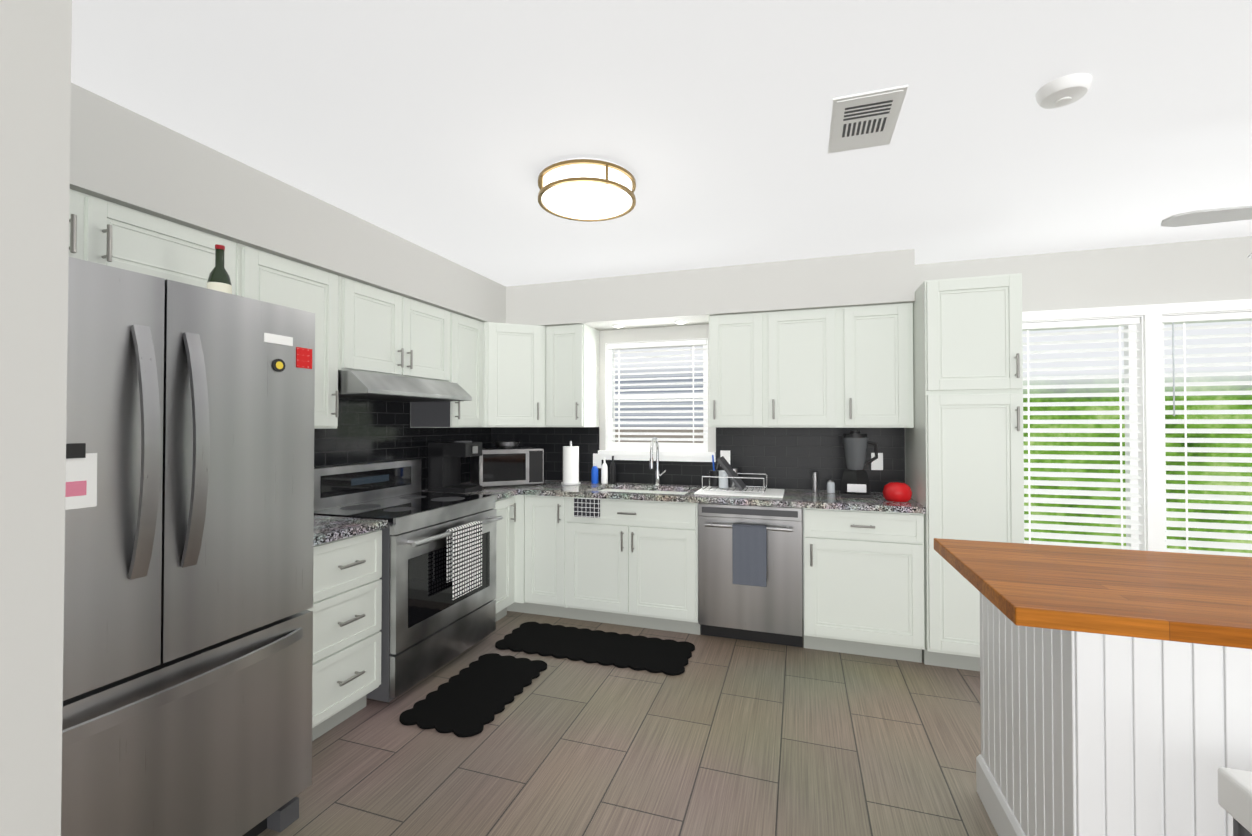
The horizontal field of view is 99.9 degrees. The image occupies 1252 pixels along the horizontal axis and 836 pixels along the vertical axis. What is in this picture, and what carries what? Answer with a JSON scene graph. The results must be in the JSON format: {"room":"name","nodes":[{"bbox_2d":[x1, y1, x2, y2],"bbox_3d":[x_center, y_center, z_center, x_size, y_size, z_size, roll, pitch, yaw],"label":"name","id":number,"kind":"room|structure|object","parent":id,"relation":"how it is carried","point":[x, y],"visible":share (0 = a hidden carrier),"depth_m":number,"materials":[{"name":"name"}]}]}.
{"room":"kitchen","nodes":[
{"label":"kitchen","id":0,"kind":"room"},
{"bbox_2d":[0,0,71,835],"bbox_3d":[-1.527,0.161,0.895,1.580,2.440,0.130,0,-1,18],"label":"wall","id":1,"kind":"structure","parent":0,"point":[35,73],"depth_m":0.68,"materials":[{"name":"grey paint"}]},
{"bbox_2d":[258,611,997,835],"bbox_3d":[0.924,1.405,0.456,6.740,0.060,6.640,0,-1,18],"label":"floor","id":2,"kind":"structure","parent":0,"point":[720,736],"depth_m":2.19,"materials":[{"name":"tile"}]},
{"bbox_2d":[61,257,314,835],"bbox_3d":[-1.629,0.501,1.545,0.916,1.775,0.928,0,-1,18],"label":"fridge","id":3,"kind":"object","parent":2,"relation":"on","point":[188,615],"visible":0.92,"depth_m":1.46,"materials":[{"name":"grey metal"}]},
{"bbox_2d":[207,244,231,293],"bbox_3d":[-1.515,-0.485,1.963,0.074,0.315,0.074,0,-1,18],"label":"wine bottle","id":4,"kind":"object","parent":3,"relation":"on","point":[219,279],"visible":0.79,"depth_m":1.95,"materials":[{"name":"glass"}]},
{"bbox_2d":[307,515,387,740],"bbox_3d":[-1.511,0.945,2.415,0.643,0.909,0.444,0,-1,18],"label":"base cabinet","id":5,"kind":"object","parent":2,"relation":"on","point":[347,551],"depth_m":2.34,"materials":[{"name":"white paint"}]},
{"bbox_2d":[314,459,502,701],"bbox_3d":[-1.239,0.825,3.046,0.736,1.105,0.892,0,-1,18],"label":"range","id":6,"kind":"object","parent":2,"relation":"on","point":[438,577],"visible":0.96,"depth_m":2.86,"materials":[{"name":"grey metal"}]},
{"bbox_2d":[421,485,522,621],"bbox_3d":[-1.097,0.960,3.647,0.660,0.909,0.315,0,-1,18],"label":"base cabinet","id":7,"kind":"object","parent":2,"relation":"on","point":[509,502],"depth_m":3.65,"materials":[{"name":"white paint"}]},
{"bbox_2d":[428,441,481,492],"bbox_3d":[-1.179,0.332,3.658,0.310,0.345,0.200,0,-1,18],"label":"coffee maker","id":8,"kind":"object","parent":7,"relation":"on","point":[444,466],"visible":1,"depth_m":3.59,"materials":[{"name":"black plastic"}]},
{"bbox_2d":[399,653,546,737],"bbox_3d":[-0.749,1.396,2.713,0.434,0.012,0.764,0,-1,18],"label":"area rug","id":9,"kind":"object","parent":2,"relation":"on","point":[473,698],"visible":0.9,"depth_m":2.63,"materials":[{"name":"black fabric"}]},
{"bbox_2d":[495,622,694,675],"bbox_3d":[-0.194,1.403,3.247,1.194,0.012,0.444,0,-1,18],"label":"area rug","id":10,"kind":"object","parent":2,"relation":"on","point":[669,657],"visible":0.96,"depth_m":3.20,"materials":[{"name":"black fabric"}]},
{"bbox_2d":[460,437,925,662],"bbox_3d":[0.250,0.779,3.711,3.179,1.275,0.645,0,-1,18],"label":"base cabinet","id":11,"kind":"object","parent":2,"relation":"on","point":[657,555],"depth_m":3.29,"materials":[{"name":"white paint"}]},
{"bbox_2d":[470,441,543,487],"bbox_3d":[-0.911,0.345,4.029,0.480,0.327,0.365,0,-1,-27],"label":"microwave","id":12,"kind":"object","parent":11,"relation":"on","point":[507,463],"visible":0.96,"depth_m":3.89,"materials":[{"name":"silver metal"}]},
{"bbox_2d":[561,441,579,484],"bbox_3d":[-0.427,0.344,4.073,0.150,0.330,0.150,0,-1,18],"label":"paper towel","id":13,"kind":"object","parent":11,"relation":"on","point":[570,464],"visible":1,"depth_m":4.02,"materials":[{"name":"white paper"}]},
{"bbox_2d":[591,463,597,483],"bbox_3d":[-0.244,0.430,4.117,0.055,0.160,0.055,0,-1,6],"label":"soap bottle","id":14,"kind":"object","parent":11,"relation":"on","point":[594,472],"depth_m":4.09,"materials":[{"name":"blue plastic"}]},
{"bbox_2d":[601,458,607,483],"bbox_3d":[-0.167,0.409,4.109,0.051,0.200,0.051,0,-1,6],"label":"soap bottle","id":15,"kind":"object","parent":11,"relation":"on","point":[604,474],"depth_m":4.09,"materials":[{"name":"white plastic"}]},
{"bbox_2d":[610,456,615,483],"bbox_3d":[-0.103,0.402,4.097,0.047,0.215,0.047,0,-1,6],"label":"soap bottle","id":16,"kind":"object","parent":11,"relation":"on","point":[612,467],"depth_m":4.08,"materials":[{"name":"black plastic"}]},
{"bbox_2d":[694,455,784,497],"bbox_3d":[0.777,0.383,3.571,0.560,0.241,0.400,0,-1,18],"label":"dish rack","id":17,"kind":"object","parent":11,"relation":"on","point":[736,485],"visible":1,"depth_m":3.57,"materials":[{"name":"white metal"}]},
{"bbox_2d":[812,472,817,492],"bbox_3d":[1.283,0.435,3.572,0.040,0.135,0.039,0,-1,18],"label":"spice jar","id":18,"kind":"object","parent":11,"relation":"on","point":[815,474],"depth_m":3.56,"materials":[{"name":"silver metal"}]},
{"bbox_2d":[827,480,834,492],"bbox_3d":[1.384,0.460,3.560,0.052,0.085,0.051,0,-1,18],"label":"spice jar","id":19,"kind":"object","parent":11,"relation":"on","point":[830,486],"depth_m":3.54,"materials":[{"name":"silver metal"}]},
{"bbox_2d":[839,431,877,497],"bbox_3d":[1.494,0.291,3.377,0.225,0.418,0.182,0,-1,18],"label":"blender","id":20,"kind":"object","parent":11,"relation":"on","point":[855,483],"visible":1,"depth_m":3.33,"materials":[{"name":"black plastic"}]},
{"bbox_2d":[883,482,911,501],"bbox_3d":[1.658,0.444,3.239,0.162,0.110,0.281,0,-1,18],"label":"tomato","id":21,"kind":"object","parent":11,"relation":"on","point":[897,492],"visible":1,"depth_m":3.12,"materials":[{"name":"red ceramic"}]},
{"bbox_2d":[905,273,1023,670],"bbox_3d":[1.984,0.319,3.136,0.463,2.180,0.665,0,-1,18],"label":"pantry cabinet","id":22,"kind":"object","parent":2,"relation":"on","point":[964,462],"visible":0.88,"depth_m":2.88,"materials":[{"name":"white paint"}]},
{"bbox_2d":[976,594,1251,835],"bbox_3d":[2.790,0.941,1.110,3.353,0.885,0.712,0,-1,18],"label":"kitchen island","id":23,"kind":"object","parent":2,"relation":"on","point":[1115,692],"depth_m":1.27,"materials":[{"name":"white paint"}]},
{"bbox_2d":[934,538,1251,649],"bbox_3d":[2.715,0.473,1.102,3.486,0.044,0.813,0,-1,18],"label":"countertop","id":24,"kind":"structure","parent":23,"relation":"on","point":[1185,599],"depth_m":1.41,"materials":[{"name":"brown wood"}]},
{"bbox_2d":[1218,767,1251,835],"bbox_3d":[1.399,1.058,0.847,0.440,0.645,0.430,0,-1,18],"label":"stool","id":25,"kind":"object","parent":2,"relation":"on","point":[1235,794],"visible":1,"depth_m":1.08,"materials":[{"name":"white plastic"}]},
{"bbox_2d":[71,0,1251,286],"bbox_3d":[0.924,-1.095,0.488,6.740,0.060,6.640,0,-1,18],"label":"ceiling","id":26,"kind":"structure","parent":0,"point":[451,130],"depth_m":1.82,"materials":[{"name":"grey paint"}]},
{"bbox_2d":[70,83,505,322],"bbox_3d":[-1.538,-0.876,2.823,0.360,0.318,3.500,0,-1,18],"label":"soffit","id":27,"kind":"structure","parent":26,"relation":"attached to","point":[122,156],"depth_m":2.16,"materials":[{"name":"grey paint"}]},
{"bbox_2d":[538,158,635,221],"bbox_3d":[-0.170,-0.980,2.311,0.428,0.122,0.428,0,-1,18],"label":"flush ceiling light","id":28,"kind":"object","parent":26,"relation":"attached to","point":[586,189],"visible":1,"depth_m":2.19,"materials":[{"name":"white glass"}]},
{"bbox_2d":[506,249,914,330],"bbox_3d":[0.482,-0.864,3.810,2.800,0.318,0.360,0,-1,18],"label":"soffit","id":29,"kind":"structure","parent":26,"relation":"attached to","point":[661,299],"depth_m":3.58,"materials":[{"name":"grey paint"}]},
{"bbox_2d":[613,324,624,327],"bbox_3d":[-0.056,-0.696,3.996,0.089,0.012,0.089,0,-1,9],"label":"recessed light","id":30,"kind":"object","parent":29,"relation":"attached to","point":[617,325],"depth_m":3.97,"materials":[{"name":"white"}]},
{"bbox_2d":[675,320,686,323],"bbox_3d":[0.400,-0.698,3.846,0.089,0.012,0.089,0,-1,9],"label":"recessed light","id":31,"kind":"object","parent":29,"relation":"attached to","point":[676,322],"depth_m":3.82,"materials":[{"name":"white"}]},
{"bbox_2d":[828,85,907,153],"bbox_3d":[0.840,-1.042,1.863,0.220,0.010,0.360,0,-1,18],"label":"ceiling vent","id":32,"kind":"object","parent":26,"relation":"in","point":[864,120],"visible":1,"depth_m":1.83,"materials":[{"name":"white metal"}]},
{"bbox_2d":[1035,73,1092,108],"bbox_3d":[1.388,-1.026,1.671,0.140,0.046,0.140,0,-1,18],"label":"smoke detector","id":33,"kind":"object","parent":26,"relation":"attached to","point":[1064,91],"visible":1,"depth_m":1.64,"materials":[{"name":"white plastic"}]},
{"bbox_2d":[1161,206,1251,258],"bbox_3d":[2.804,-0.877,1.845,1.065,0.340,1.065,0,-1,-27],"label":"ceiling fan","id":34,"kind":"object","parent":26,"relation":"hanging from","point":[1209,216],"visible":1,"depth_m":2.02,"materials":[{"name":"grey"}]},
{"bbox_2d":[554,236,1251,557],"bbox_3d":[1.944,0.194,3.568,6.500,2.440,0.120,0,-1,18],"label":"wall","id":35,"kind":"structure","parent":0,"point":[1199,271],"depth_m":3.20,"materials":[{"name":"grey paint"}]},
{"bbox_2d":[553,324,598,426],"bbox_3d":[-0.416,-0.314,4.108,0.317,0.770,0.336,0,-1,18],"label":"upper cabinet","id":36,"kind":"object","parent":35,"relation":"attached to","point":[575,347],"depth_m":3.96,"materials":[{"name":"white paint"}]},
{"bbox_2d":[605,338,707,451],"bbox_3d":[0.241,-0.171,4.126,0.820,0.855,0.104,0,-1,18],"label":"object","id":37,"kind":"structure","parent":35,"relation":"in","point":[611,397],"depth_m":4.11,"materials":[{"name":"white plastic"}]},
{"bbox_2d":[494,427,904,491],"bbox_3d":[0.352,0.290,4.024,3.190,0.439,0.008,0,-1,18],"label":"tile backsplash","id":38,"kind":"structure","parent":35,"relation":"attached to","point":[789,457],"depth_m":3.82,"materials":[{"name":"black tile"}]},
{"bbox_2d":[593,454,601,467],"bbox_3d":[-0.230,0.342,4.208,0.072,0.116,0.003,0,-1,18],"label":"electrical outlet plate","id":39,"kind":"object","parent":38,"relation":"attached to","point":[596,458],"depth_m":4.21,"materials":[{"name":"white plastic"}]},
{"bbox_2d":[720,450,729,465],"bbox_3d":[0.734,0.298,3.891,0.072,0.116,0.003,0,-1,18],"label":"electrical outlet plate","id":40,"kind":"object","parent":38,"relation":"attached to","point":[726,454],"depth_m":3.89,"materials":[{"name":"white plastic"}]},
{"bbox_2d":[871,453,882,469],"bbox_3d":[1.703,0.294,3.572,0.072,0.116,0.003,0,-1,18],"label":"electrical outlet plate","id":41,"kind":"object","parent":38,"relation":"attached to","point":[876,464],"depth_m":3.57,"materials":[{"name":"white plastic"}]},
{"bbox_2d":[709,311,780,427],"bbox_3d":[0.833,-0.319,3.696,0.454,0.770,0.336,0,-1,18],"label":"upper cabinet","id":42,"kind":"object","parent":35,"relation":"attached to","point":[745,349],"depth_m":3.54,"materials":[{"name":"white paint"}]},
{"bbox_2d":[781,307,844,427],"bbox_3d":[1.157,-0.320,3.589,0.537,0.770,0.336,0,-1,18],"label":"upper cabinet","id":43,"kind":"object","parent":35,"relation":"attached to","point":[810,338],"depth_m":3.41,"materials":[{"name":"white paint"}]},
{"bbox_2d":[841,303,913,427],"bbox_3d":[1.611,-0.322,3.440,0.419,0.770,0.336,0,-1,18],"label":"upper cabinet","id":44,"kind":"object","parent":35,"relation":"attached to","point":[845,367],"depth_m":3.28,"materials":[{"name":"white paint"}]},
{"bbox_2d":[598,299,1251,551],"bbox_3d":[2.305,0.217,3.415,5.278,1.770,0.155,0,-1,18],"label":"window","id":45,"kind":"structure","parent":35,"relation":"in","point":[1133,476],"depth_m":3.21,"materials":[{"name":"white"}]},
{"bbox_2d":[1162,310,1251,556],"bbox_3d":[3.960,0.186,2.897,1.650,1.600,0.104,0,-1,18],"label":"window blind","id":46,"kind":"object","parent":35,"relation":"in","point":[1210,317],"depth_m":3.07,"materials":[{"name":"white plastic"}]},
{"bbox_3d":[-2.220,0.168,1.507,0.120,2.440,6.640,0,-1,18],"label":"wall","id":47,"kind":"structure","parent":0,"visible":0},
{"bbox_2d":[69,189,116,267],"bbox_3d":[-1.972,-0.601,1.528,0.336,0.260,0.575,0,-1,18],"label":"upper cabinet","id":48,"kind":"object","parent":47,"relation":"attached to","point":[92,220],"depth_m":1.71,"materials":[{"name":"white paint"}]},
{"bbox_2d":[117,204,240,295],"bbox_3d":[-1.831,-0.596,1.955,0.336,0.260,0.545,0,-1,18],"label":"upper cabinet","id":49,"kind":"object","parent":47,"relation":"attached to","point":[147,244],"depth_m":1.93,"materials":[{"name":"white paint"}]},
{"bbox_2d":[241,244,340,428],"bbox_3d":[-1.666,-0.335,2.453,0.336,0.770,0.501,0,-1,18],"label":"upper cabinet","id":50,"kind":"object","parent":47,"relation":"attached to","point":[266,277],"depth_m":2.51,"materials":[{"name":"white paint"}]},
{"bbox_2d":[341,277,452,382],"bbox_3d":[-1.449,-0.474,3.115,0.336,0.475,0.876,0,-1,18],"label":"upper cabinet","id":51,"kind":"object","parent":47,"relation":"attached to","point":[383,332],"depth_m":2.98,"materials":[{"name":"white paint"}]},
{"bbox_2d":[338,370,471,401],"bbox_3d":[-1.372,-0.173,3.089,0.496,0.120,0.870,0,-1,18],"label":"range hood","id":52,"kind":"object","parent":51,"relation":"attached to","point":[361,385],"visible":0.83,"depth_m":2.88,"materials":[{"name":"silver metal"}]},
{"bbox_2d":[314,398,493,489],"bbox_3d":[-1.537,0.191,3.372,0.009,0.619,2.370,0,-1,18],"label":"tile backsplash","id":53,"kind":"structure","parent":47,"relation":"attached to","point":[369,431],"depth_m":3.33,"materials":[{"name":"black tile"}]},
{"bbox_2d":[410,313,480,427],"bbox_3d":[-1.251,-0.319,3.713,0.336,0.770,0.377,0,-1,18],"label":"upper cabinet","id":54,"kind":"object","parent":47,"relation":"attached to","point":[466,331],"depth_m":3.59,"materials":[{"name":"white paint"}]},
{"bbox_2d":[481,322,552,426],"bbox_3d":[-0.909,-0.314,4.086,0.754,0.770,0.686,0,-1,18],"label":"upper cabinet","id":55,"kind":"object","parent":47,"relation":"attached to","point":[517,359],"depth_m":3.91,"materials":[{"name":"white paint"}]},
{"label":"outside","id":56,"kind":"structure","parent":0,"visible":0},
{"bbox_2d":[615,321,1251,552],"bbox_3d":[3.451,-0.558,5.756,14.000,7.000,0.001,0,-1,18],"label":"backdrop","id":57,"kind":"structure","parent":56,"point":[1242,330],"depth_m":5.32,"materials":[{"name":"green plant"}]}
]}

